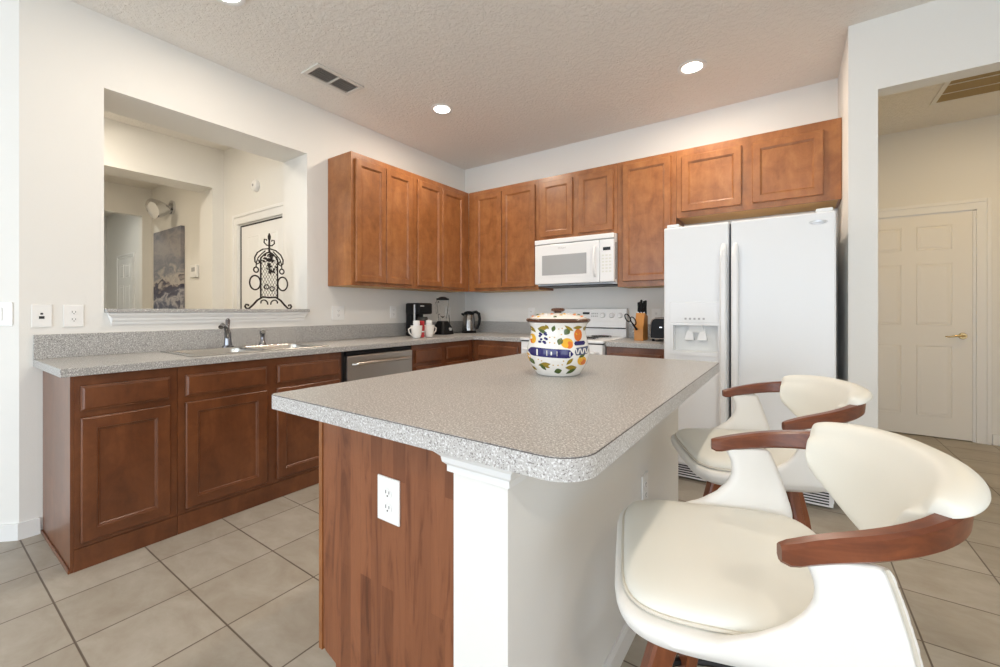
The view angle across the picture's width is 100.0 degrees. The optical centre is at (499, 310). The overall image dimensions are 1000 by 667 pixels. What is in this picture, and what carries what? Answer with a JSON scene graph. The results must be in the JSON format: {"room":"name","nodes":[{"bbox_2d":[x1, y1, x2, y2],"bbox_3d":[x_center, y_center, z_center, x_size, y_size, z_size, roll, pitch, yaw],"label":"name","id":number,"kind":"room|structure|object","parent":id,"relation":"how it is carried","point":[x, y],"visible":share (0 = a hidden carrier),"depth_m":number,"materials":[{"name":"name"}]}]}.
{"room":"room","nodes":[
{"label":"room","id":0,"kind":"room"},
{"bbox_2d":[0,0,18,523],"bbox_3d":[-3.574,-0.261,2.071,2.227,2.862,0.262,0,0,-10],"label":"wall","id":1,"kind":"structure","parent":0,"point":[9,9],"depth_m":2.13,"materials":[{"name":"white paint"}]},
{"bbox_2d":[0,302,12,325],"bbox_3d":[-2.534,0.020,2.120,0.116,0.120,0.010,0,0,-10],"label":"light switch","id":2,"kind":"object","parent":1,"relation":"attached to","point":[6,308],"visible":1,"depth_m":2.12,"materials":[{"name":"white plastic"}]},
{"bbox_2d":[0,523,18,541],"bbox_3d":[-3.459,1.128,1.952,2.056,0.083,0.013,0,0,-10],"label":"baseboard","id":3,"kind":"structure","parent":1,"relation":"attached to","point":[8,532],"depth_m":2.12,"materials":[{"name":"white paint"}]},
{"bbox_2d":[104,213,138,308],"bbox_3d":[-6.977,-0.261,5.506,2.730,2.862,3.450,0,0,35],"label":"wall","id":4,"kind":"structure","parent":0,"point":[121,232],"depth_m":7.23,"materials":[{"name":"white paint"}]},
{"bbox_2d":[118,257,132,308],"bbox_3d":[-6.180,0.155,6.916,0.730,2.010,0.024,0,0,35],"label":"door","id":5,"kind":"structure","parent":4,"relation":"in","point":[125,266],"depth_m":6.88,"materials":[{"name":"white paint"}]},
{"bbox_2d":[117,252,134,308],"bbox_3d":[-6.180,0.125,6.917,0.890,2.090,0.022,0,0,35],"label":"trim","id":6,"kind":"structure","parent":4,"relation":"attached to","point":[132,254],"depth_m":6.67,"materials":[{"name":"white paint"}]},
{"bbox_2d":[104,181,151,308],"bbox_3d":[-5.869,-0.261,4.604,0.120,2.862,3.235,0,0,35],"label":"wall","id":7,"kind":"structure","parent":0,"point":[122,199],"depth_m":5.82,"materials":[{"name":"white paint"}]},
{"bbox_2d":[104,118,223,308],"bbox_3d":[-3.921,-0.261,3.321,0.316,2.862,3.350,0,0,35],"label":"wall","id":8,"kind":"structure","parent":0,"point":[130,151],"depth_m":4.21,"materials":[{"name":"white paint"}]},
{"bbox_2d":[152,185,199,308],"bbox_3d":[-4.045,-0.261,5.377,2.234,2.862,0.115,0,0,35],"label":"wall","id":9,"kind":"structure","parent":0,"point":[187,211],"depth_m":5.18,"materials":[{"name":"white paint"}]},
{"bbox_2d":[145,198,175,217],"bbox_3d":[-4.360,-1.296,5.359,0.479,0.304,0.272,0,0,35],"label":"wall spotlight","id":10,"kind":"object","parent":9,"relation":"attached to","point":[156,208],"visible":1,"depth_m":5.23,"materials":[{"name":"silver metal"}]},
{"bbox_2d":[154,225,184,308],"bbox_3d":[-4.335,-0.415,5.479,0.960,1.270,0.043,0,0,35],"label":"canvas painting","id":11,"kind":"object","parent":9,"relation":"attached to","point":[169,244],"visible":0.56,"depth_m":5.40},
{"bbox_2d":[190,264,198,277],"bbox_3d":[-3.657,-0.465,5.018,0.180,0.150,0.030,0,0,35],"label":"thermostat","id":12,"kind":"object","parent":9,"relation":"attached to","point":[194,269],"visible":1,"depth_m":4.98,"materials":[{"name":"white plastic"}]},
{"bbox_2d":[19,0,464,532],"bbox_3d":[-1.557,-0.261,3.756,0.370,2.862,3.678,0,0,35],"label":"wall","id":13,"kind":"structure","parent":0,"point":[78,63],"depth_m":2.44,"materials":[{"name":"white paint"}]},
{"bbox_2d":[18,517,39,539],"bbox_3d":[-2.430,1.128,2.164,0.013,0.083,0.078,0,0,35],"label":"baseboard","id":14,"kind":"structure","parent":13,"relation":"attached to","point":[29,528],"depth_m":2.16,"materials":[{"name":"white paint"}]},
{"bbox_2d":[31,304,51,326],"bbox_3d":[-2.406,0.030,2.203,0.006,0.120,0.074,0,0,35],"label":"wall plate","id":15,"kind":"object","parent":13,"relation":"attached to","point":[41,314],"visible":1,"depth_m":2.20,"materials":[{"name":"white plastic"}]},
{"bbox_2d":[63,305,83,326],"bbox_3d":[-2.338,0.032,2.300,0.008,0.120,0.080,0,0,35],"label":"wall outlet","id":16,"kind":"object","parent":13,"relation":"attached to","point":[73,315],"visible":1,"depth_m":2.30,"materials":[{"name":"white plastic"}]},
{"bbox_2d":[70,310,77,314],"bbox_3d":[-2.336,0.012,2.299,0.002,0.029,0.033,0,0,35],"label":"receptacle","id":17,"kind":"object","parent":16,"relation":"attached to","point":[72,312],"depth_m":2.30,"materials":[{"name":"white plastic"}]},
{"bbox_2d":[70,317,77,321],"bbox_3d":[-2.336,0.052,2.299,0.002,0.029,0.033,0,0,35],"label":"receptacle","id":18,"kind":"object","parent":16,"relation":"attached to","point":[72,319],"depth_m":2.30,"materials":[{"name":"white plastic"}]},
{"bbox_2d":[104,309,309,312],"bbox_3d":[-2.066,0.003,3.010,0.445,0.023,1.224,0,0,35],"label":"ledge","id":19,"kind":"object","parent":13,"relation":"attached to","point":[105,310],"visible":0.74,"depth_m":2.74,"materials":[{"name":"laminate"}]},
{"bbox_2d":[244,233,291,308],"bbox_3d":[-1.822,-0.310,3.323,0.052,0.607,0.373,0,0,35],"label":"scroll ornament","id":20,"kind":"object","parent":19,"relation":"on","point":[270,255],"visible":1,"depth_m":3.32,"materials":[{"name":"grey metal"}]},
{"bbox_2d":[107,312,307,324],"bbox_3d":[-1.906,0.050,2.898,0.034,0.070,1.205,0,0,35],"label":"trim","id":21,"kind":"structure","parent":13,"relation":"attached to","point":[175,317],"depth_m":2.78,"materials":[{"name":"white paint"}]},
{"bbox_2d":[33,321,530,358],"bbox_3d":[-0.936,0.192,3.279,1.191,0.127,3.510,0,0,35],"label":"backsplash","id":22,"kind":"structure","parent":13,"relation":"attached to","point":[46,346],"depth_m":2.79,"materials":[{"name":"stone"}]},
{"bbox_2d":[332,306,343,319],"bbox_3d":[-1.405,0.025,3.643,0.008,0.120,0.120,0,0,35],"label":"wall outlet","id":23,"kind":"object","parent":13,"relation":"attached to","point":[337,311],"visible":1,"depth_m":3.64,"materials":[{"name":"white plastic"}]},
{"bbox_2d":[328,151,413,289],"bbox_3d":[-1.128,-0.743,3.748,0.340,1.084,0.685,0,0,35],"label":"upper cabinet","id":24,"kind":"object","parent":13,"relation":"attached to","point":[371,201],"visible":1,"depth_m":3.54,"materials":[{"name":"brown wood"}]},
{"bbox_2d":[390,306,395,317],"bbox_3d":[-1.055,0.020,4.146,0.008,0.120,0.075,0,0,35],"label":"wall outlet","id":25,"kind":"object","parent":13,"relation":"attached to","point":[392,308],"visible":1,"depth_m":4.14,"materials":[{"name":"white plastic"}]},
{"bbox_2d":[392,174,468,291],"bbox_3d":[-0.699,-0.743,4.365,0.340,1.084,0.814,0,0,35],"label":"upper cabinet","id":26,"kind":"object","parent":13,"relation":"attached to","point":[441,211],"visible":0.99,"depth_m":4.21,"materials":[{"name":"brown wood"}]},
{"bbox_2d":[447,307,450,317],"bbox_3d":[-0.592,0.025,4.813,0.008,0.120,0.075,0,0,35],"label":"wall outlet","id":27,"kind":"object","parent":13,"relation":"attached to","point":[449,308],"visible":0.73,"depth_m":4.82,"materials":[{"name":"white plastic"}]},
{"bbox_2d":[224,148,282,308],"bbox_3d":[-2.332,-0.261,4.148,1.350,2.862,0.178,0,0,35],"label":"wall","id":28,"kind":"structure","parent":0,"point":[241,168],"depth_m":4.22,"materials":[{"name":"white paint"}]},
{"bbox_2d":[251,180,259,191],"bbox_3d":[-2.358,-1.199,4.031,0.110,0.110,0.042,0,0,35],"label":"fire alarm","id":29,"kind":"object","parent":28,"relation":"attached to","point":[255,185],"visible":1,"depth_m":4.01,"materials":[{"name":"white plastic"}]},
{"bbox_2d":[232,202,282,308],"bbox_3d":[-2.273,0.102,4.061,1.075,2.135,0.147,0,0,35],"label":"trim","id":30,"kind":"structure","parent":28,"relation":"attached to","point":[275,210],"depth_m":4.26,"materials":[{"name":"white paint"}]},
{"bbox_2d":[240,216,281,308],"bbox_3d":[-2.280,0.159,4.045,0.837,2.021,0.052,0,0,35],"label":"door","id":31,"kind":"structure","parent":28,"relation":"in","point":[252,236],"depth_m":4.06,"materials":[{"name":"white paint"}]},
{"bbox_2d":[0,431,999,666],"bbox_3d":[-2.721,1.220,2.457,13.200,0.100,10.300,0,0,35],"label":"floor","id":32,"kind":"structure","parent":0,"point":[240,589],"depth_m":1.72,"materials":[{"name":"tile"}]},
{"bbox_2d":[41,367,176,574],"bbox_3d":[-2.037,0.733,2.184,0.629,0.874,0.402,0,0,35],"label":"base cabinet","id":33,"kind":"object","parent":32,"relation":"on","point":[110,439],"visible":0.94,"depth_m":2.00,"materials":[{"name":"brown wood"}]},
{"bbox_2d":[177,352,340,534],"bbox_3d":[-1.645,0.733,2.749,0.629,0.874,0.968,0,0,35],"label":"base cabinet","id":34,"kind":"object","parent":32,"relation":"on","point":[236,453],"visible":0.83,"depth_m":2.43,"materials":[{"name":"brown wood"}]},
{"bbox_2d":[33,321,530,377],"bbox_3d":[-0.936,0.211,3.279,1.191,0.165,3.510,0,0,35],"label":"countertop","id":35,"kind":"structure","parent":34,"relation":"on","point":[78,354],"depth_m":2.65,"materials":[{"name":"stone"}]},
{"bbox_2d":[218,318,233,347],"bbox_3d":[-1.816,0.152,2.756,0.067,0.193,0.191,0,0,-12],"label":"kitchen faucet","id":36,"kind":"object","parent":35,"relation":"on","point":[227,333],"visible":1,"depth_m":2.80,"materials":[{"name":"silver metal"}]},
{"bbox_2d":[160,342,328,356],"bbox_3d":[-1.633,0.334,2.751,0.472,0.171,0.831,0,0,35],"label":"sink","id":37,"kind":"object","parent":35,"relation":"in","point":[279,346],"visible":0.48,"depth_m":2.74,"materials":[{"name":"silver metal"}]},
{"bbox_2d":[259,329,265,344],"bbox_3d":[-1.690,0.190,2.992,0.047,0.117,0.074,0,0,-44],"label":"sprayer","id":38,"kind":"object","parent":37,"relation":"on","point":[262,331],"visible":0.99,"depth_m":2.99,"materials":[{"name":"silver metal"}]},
{"bbox_2d":[408,325,421,337],"bbox_3d":[-0.777,0.198,3.815,0.143,0.115,0.108,0,0,-25],"label":"coffee mug","id":39,"kind":"object","parent":35,"relation":"on","point":[416,331],"visible":0.98,"depth_m":3.78,"materials":[{"name":"white ceramic"}]},
{"bbox_2d":[413,320,419,325],"bbox_3d":[-0.761,0.170,3.823,0.064,0.150,0.064,0,0,35],"label":"packets","id":40,"kind":"object","parent":39,"relation":"in","point":[416,322],"visible":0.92,"depth_m":3.80,"materials":[{"name":"white paper"}]},
{"bbox_2d":[406,303,431,335],"bbox_3d":[-0.799,0.093,4.158,0.215,0.325,0.182,0,0,35],"label":"coffee maker","id":41,"kind":"object","parent":35,"relation":"on","point":[414,311],"visible":0.52,"depth_m":4.11,"materials":[{"name":"black plastic"}]},
{"bbox_2d":[420,321,424,337],"bbox_3d":[-0.738,0.178,3.904,0.056,0.155,0.048,0,0,35],"label":"packet","id":42,"kind":"object","parent":35,"relation":"on","point":[421,322],"visible":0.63,"depth_m":3.88,"materials":[{"name":"red paper"}]},
{"bbox_2d":[424,325,436,336],"bbox_3d":[-0.654,0.198,3.962,0.143,0.115,0.108,0,0,-25],"label":"coffee mug","id":43,"kind":"object","parent":35,"relation":"on","point":[429,329],"visible":0.92,"depth_m":3.92,"materials":[{"name":"white ceramic"}]},
{"bbox_2d":[426,320,431,324],"bbox_3d":[-0.670,0.170,3.954,0.064,0.150,0.064,0,0,35],"label":"packets","id":44,"kind":"object","parent":43,"relation":"in","point":[428,322],"visible":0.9,"depth_m":3.93,"materials":[{"name":"white paper"}]},
{"bbox_2d":[434,297,453,334],"bbox_3d":[-0.610,0.057,4.434,0.190,0.397,0.203,0,0,35],"label":"blender","id":45,"kind":"object","parent":35,"relation":"on","point":[443,326],"visible":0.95,"depth_m":4.39,"materials":[{"name":"black plastic"}]},
{"bbox_2d":[436,300,448,320],"bbox_3d":[-0.608,0.005,4.447,0.132,0.219,0.132,0,0,35],"label":"jar","id":46,"kind":"object","parent":45,"relation":"on","point":[442,305],"depth_m":4.40,"materials":[{"name":"clear glass"}]},
{"bbox_2d":[449,311,480,332],"bbox_3d":[-0.400,0.129,4.735,0.373,0.252,0.168,0,0,-2],"label":"electric kettle","id":47,"kind":"object","parent":35,"relation":"on","point":[468,325],"visible":0.95,"depth_m":4.68,"materials":[{"name":"silver metal"}]},
{"bbox_2d":[341,346,411,381],"bbox_3d":[-1.151,0.734,3.406,0.675,0.872,0.664,0,0,35],"label":"dishwasher","id":48,"kind":"object","parent":32,"relation":"on","point":[368,363],"visible":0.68,"depth_m":3.19,"materials":[{"name":"silver metal"}]},
{"bbox_2d":[319,421,453,666],"bbox_3d":[0.092,0.734,1.775,0.630,0.871,1.489,0,0,35],"label":"base cabinet","id":49,"kind":"object","parent":32,"relation":"on","point":[386,589],"visible":0.3,"depth_m":1.16,"materials":[{"name":"brown wood"}]},
{"bbox_2d":[378,474,399,526],"bbox_3d":[-0.304,0.518,1.143,0.088,0.122,0.008,0,0,35],"label":"wall outlet","id":50,"kind":"object","parent":49,"relation":"attached to","point":[388,488],"visible":1,"depth_m":1.14,"materials":[{"name":"white plastic"}]},
{"bbox_2d":[383,487,391,498],"bbox_3d":[-0.306,0.498,1.141,0.033,0.029,0.002,0,0,35],"label":"receptacle","id":51,"kind":"object","parent":50,"relation":"attached to","point":[387,491],"depth_m":1.14,"materials":[{"name":"white plastic"}]},
{"bbox_2d":[383,502,391,512],"bbox_3d":[-0.306,0.538,1.141,0.033,0.029,0.002,0,0,35],"label":"receptacle","id":52,"kind":"object","parent":50,"relation":"attached to","point":[387,506],"depth_m":1.14,"materials":[{"name":"white plastic"}]},
{"bbox_2d":[272,353,718,482],"bbox_3d":[0.188,0.277,1.665,1.018,0.043,1.657,0,0,35],"label":"countertop","id":53,"kind":"structure","parent":49,"relation":"on","point":[498,412],"depth_m":1.11,"materials":[{"name":"stone"}]},
{"bbox_2d":[526,308,590,376],"bbox_3d":[0.233,0.123,1.686,0.256,0.264,0.256,0,0,35],"label":"ceramic jar","id":54,"kind":"object","parent":53,"relation":"on","point":[558,346],"visible":1,"depth_m":1.59,"materials":[{"name":"white"}]},
{"bbox_2d":[409,340,472,370],"bbox_3d":[-0.748,0.733,4.039,0.629,0.874,0.826,0,0,35],"label":"base cabinet","id":55,"kind":"object","parent":32,"relation":"on","point":[424,356],"visible":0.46,"depth_m":3.82,"materials":[{"name":"brown wood"}]},
{"bbox_2d":[473,340,520,360],"bbox_3d":[0.135,0.733,4.287,0.578,0.874,0.629,0,0,35],"label":"base cabinet","id":56,"kind":"object","parent":32,"relation":"on","point":[482,349],"visible":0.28,"depth_m":4.05,"materials":[{"name":"brown wood"}]},
{"bbox_2d":[520,308,628,354],"bbox_3d":[0.681,0.567,3.857,0.794,1.166,0.697,0,0,35],"label":"range","id":57,"kind":"object","parent":32,"relation":"on","point":[605,324],"visible":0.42,"depth_m":3.93,"materials":[{"name":"white metal"}]},
{"bbox_2d":[520,336,628,343],"bbox_3d":[0.693,0.261,3.874,0.794,0.024,0.655,0,0,35],"label":"cooktop","id":58,"kind":"object","parent":57,"relation":"in","point":[591,339],"depth_m":3.67,"materials":[{"name":"white metal"}]},
{"bbox_2d":[607,346,663,358],"bbox_3d":[1.227,0.733,3.528,0.462,0.874,0.629,0,0,35],"label":"base cabinet","id":59,"kind":"object","parent":32,"relation":"on","point":[616,351],"visible":0.13,"depth_m":3.28,"materials":[{"name":"brown wood"}]},
{"bbox_2d":[605,324,663,348],"bbox_3d":[1.233,0.211,3.522,0.482,0.165,0.636,0,0,35],"label":"countertop","id":60,"kind":"structure","parent":59,"relation":"on","point":[626,342],"depth_m":3.34,"materials":[{"name":"stone"}]},
{"bbox_2d":[634,313,647,340],"bbox_3d":[1.196,0.140,3.555,0.074,0.231,0.145,0,0,35],"label":"knife block","id":61,"kind":"object","parent":60,"relation":"on","point":[641,334],"visible":0.98,"depth_m":3.51,"materials":[{"name":"brown wood"}]},
{"bbox_2d":[624,313,637,329],"bbox_3d":[1.098,0.099,3.507,0.112,0.142,0.020,0,0,35],"label":"scissors","id":62,"kind":"object","parent":61,"relation":"hanging from","point":[633,324],"visible":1,"depth_m":3.50,"materials":[{"name":"black plastic"}]},
{"bbox_2d":[650,317,663,340],"bbox_3d":[1.375,0.159,3.494,0.190,0.194,0.282,0,0,35],"label":"toaster","id":63,"kind":"object","parent":60,"relation":"on","point":[657,324],"visible":0.57,"depth_m":3.42,"materials":[{"name":"black plastic"}]},
{"bbox_2d":[664,207,835,507],"bbox_3d":[1.748,0.287,2.974,0.945,1.765,0.850,0,0,35],"label":"refrigerator","id":64,"kind":"object","parent":32,"relation":"on","point":[754,298],"visible":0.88,"depth_m":2.63,"materials":[{"name":"white metal"}]},
{"bbox_2d":[671,375,872,654],"bbox_3d":[0.921,0.705,1.484,0.577,0.929,0.541,0,0,19],"label":"bar stool","id":65,"kind":"object","parent":32,"relation":"on","point":[813,399],"visible":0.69,"depth_m":1.43,"materials":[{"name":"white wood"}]},
{"bbox_2d":[676,428,796,471],"bbox_3d":[0.870,0.493,1.492,0.404,0.038,0.424,0,0,10],"label":"seat cushion","id":66,"kind":"object","parent":65,"relation":"on","point":[693,445],"depth_m":1.44,"materials":[{"name":"white leather"}]},
{"bbox_2d":[615,422,990,666],"bbox_3d":[0.509,0.705,0.826,0.577,0.929,0.541,0,0,27],"label":"bar stool","id":67,"kind":"object","parent":32,"relation":"on","point":[727,576],"visible":1,"depth_m":0.70,"materials":[{"name":"white plastic"}]},
{"bbox_2d":[624,499,814,632],"bbox_3d":[0.459,0.493,0.841,0.404,0.038,0.424,0,0,17],"label":"seat cushion","id":68,"kind":"object","parent":67,"relation":"on","point":[708,565],"depth_m":0.77,"materials":[{"name":"white leather"}]},
{"bbox_2d":[70,0,999,215],"bbox_3d":[-2.721,-1.742,2.457,13.200,0.100,10.300,0,0,35],"label":"ceiling","id":69,"kind":"structure","parent":0,"point":[518,78],"depth_m":2.79,"materials":[{"name":"white paint"}]},
{"bbox_2d":[217,0,245,5],"bbox_3d":[-1.463,-1.687,2.234,0.188,0.008,0.188,0,0,35],"label":"recessed light","id":70,"kind":"object","parent":69,"relation":"in","point":[226,2],"visible":1,"depth_m":2.30,"materials":[{"name":"white"}]},
{"bbox_2d":[301,63,363,95],"bbox_3d":[-1.220,-1.685,3.075,0.210,0.012,0.380,0,0,35],"label":"ceiling vent","id":71,"kind":"object","parent":69,"relation":"in","point":[318,72],"visible":1,"depth_m":3.06,"materials":[{"name":"silver metal"}]},
{"bbox_2d":[431,104,452,114],"bbox_3d":[-0.488,-1.687,3.527,0.188,0.008,0.188,0,0,35],"label":"recessed light","id":72,"kind":"object","parent":69,"relation":"in","point":[441,109],"visible":1,"depth_m":3.52,"materials":[{"name":"white glass"}]},
{"bbox_2d":[677,59,706,74],"bbox_3d":[1.336,-1.687,2.918,0.188,0.008,0.188,0,0,35],"label":"recessed light","id":73,"kind":"object","parent":69,"relation":"in","point":[694,66],"visible":1,"depth_m":2.91,"materials":[{"name":"white"}]},
{"bbox_2d":[930,70,999,105],"bbox_3d":[3.653,-1.685,3.026,0.680,0.012,0.550,0,0,35],"label":"ceiling vent","id":74,"kind":"object","parent":69,"relation":"in","point":[988,83],"visible":0.83,"depth_m":3.18,"materials":[{"name":"white metal"}]},
{"bbox_2d":[454,407,677,666],"bbox_3d":[0.403,0.734,1.537,0.146,0.872,1.565,0,0,35],"label":"wall","id":75,"kind":"structure","parent":0,"point":[534,559],"depth_m":0.98,"materials":[{"name":"white paint"}]},
{"bbox_2d":[434,451,525,488],"bbox_3d":[-0.037,0.328,0.905,0.214,0.059,0.094,0,0,35],"label":"trim","id":76,"kind":"structure","parent":75,"relation":"attached to","point":[489,474],"depth_m":0.87,"materials":[{"name":"white paint"}]},
{"bbox_2d":[602,623,635,666],"bbox_3d":[0.408,1.128,1.533,0.158,0.084,1.591,0,0,35],"label":"baseboard","id":77,"kind":"structure","parent":75,"relation":"attached to","point":[620,648],"depth_m":1.39,"materials":[{"name":"white paint"}]},
{"bbox_2d":[642,471,647,499],"bbox_3d":[0.568,0.700,1.639,0.008,0.120,0.075,0,0,35],"label":"wall outlet","id":78,"kind":"object","parent":75,"relation":"attached to","point":[645,476],"visible":0.82,"depth_m":1.63,"materials":[{"name":"white plastic"}]},
{"bbox_2d":[465,78,837,378],"bbox_3d":[1.054,-0.261,4.108,3.515,2.862,0.120,0,0,35],"label":"wall","id":79,"kind":"structure","parent":0,"point":[818,102],"depth_m":3.90,"materials":[{"name":"white paint"}]},
{"bbox_2d":[469,179,552,292],"bbox_3d":[0.102,-0.743,4.487,0.875,1.084,0.340,0,0,35],"label":"upper cabinet","id":80,"kind":"object","parent":79,"relation":"attached to","point":[504,220],"visible":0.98,"depth_m":4.33,"materials":[{"name":"brown wood"}]},
{"bbox_2d":[528,308,533,317],"bbox_3d":[0.337,0.035,4.527,0.075,0.120,0.008,0,0,35],"label":"wall outlet","id":81,"kind":"object","parent":79,"relation":"attached to","point":[530,310],"visible":0.8,"depth_m":4.53,"materials":[{"name":"white plastic"}]},
{"bbox_2d":[539,163,617,239],"bbox_3d":[0.786,-0.978,4.011,0.789,0.614,0.340,0,0,35],"label":"upper cabinet","id":82,"kind":"object","parent":79,"relation":"attached to","point":[583,202],"visible":0.91,"depth_m":3.84,"materials":[{"name":"brown wood"}]},
{"bbox_2d":[535,233,617,288],"bbox_3d":[0.759,-0.445,3.969,0.783,0.446,0.440,0,0,35],"label":"microwave","id":83,"kind":"object","parent":82,"relation":"attached to","point":[586,261],"visible":1,"depth_m":3.79,"materials":[{"name":"white plastic"}]},
{"bbox_2d":[629,324,649,337],"bbox_3d":[1.409,0.192,3.775,0.482,0.127,0.019,0,0,35],"label":"backsplash","id":84,"kind":"structure","parent":79,"relation":"attached to","point":[631,329],"depth_m":3.89,"materials":[{"name":"laminate"}]},
{"bbox_2d":[618,151,683,287],"bbox_3d":[1.310,-0.743,3.647,0.482,1.084,0.340,0,0,35],"label":"upper cabinet","id":85,"kind":"object","parent":79,"relation":"attached to","point":[647,185],"visible":0.84,"depth_m":3.52,"materials":[{"name":"brown wood"}]},
{"bbox_2d":[652,309,660,318],"bbox_3d":[1.409,0.050,3.783,0.080,0.125,0.008,0,0,35],"label":"wall outlet","id":86,"kind":"object","parent":79,"relation":"attached to","point":[656,313],"visible":0.73,"depth_m":3.78,"materials":[{"name":"white plastic"}]},
{"bbox_2d":[676,117,841,224],"bbox_3d":[1.936,-1.013,3.212,1.038,0.544,0.340,0,0,35],"label":"upper cabinet","id":87,"kind":"object","parent":79,"relation":"attached to","point":[797,169],"visible":1,"depth_m":3.05,"materials":[{"name":"brown wood"}]},
{"bbox_2d":[838,0,999,428],"bbox_3d":[3.805,-0.261,2.636,2.685,2.862,2.197,0,0,35],"label":"wall partition","id":88,"kind":"structure","parent":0,"point":[937,41],"depth_m":2.44,"materials":[{"name":"white paint"}]},
{"bbox_2d":[992,434,999,445],"bbox_3d":[3.719,1.125,2.688,2.487,0.090,2.210,0,0,35],"label":"baseboard","id":89,"kind":"structure","parent":88,"relation":"attached to","point":[995,438],"depth_m":3.62,"materials":[{"name":"white paint"}]},
{"bbox_2d":[878,114,999,434],"bbox_3d":[4.484,-0.261,3.612,2.685,2.862,0.180,0,0,35],"label":"wall","id":90,"kind":"structure","parent":0,"point":[960,160],"depth_m":3.78,"materials":[{"name":"white paint"}]},
{"bbox_2d":[878,211,972,440],"bbox_3d":[3.840,0.141,3.934,0.820,2.042,0.095,0,0,35],"label":"door","id":91,"kind":"structure","parent":90,"relation":"in","point":[925,262],"depth_m":3.88,"materials":[{"name":"white paint"}]},
{"bbox_2d":[878,197,991,444],"bbox_3d":[3.870,0.096,3.964,1.025,2.148,0.102,0,0,35],"label":"trim","id":92,"kind":"structure","parent":90,"relation":"attached to","point":[981,208],"depth_m":3.67,"materials":[{"name":"white paint"}]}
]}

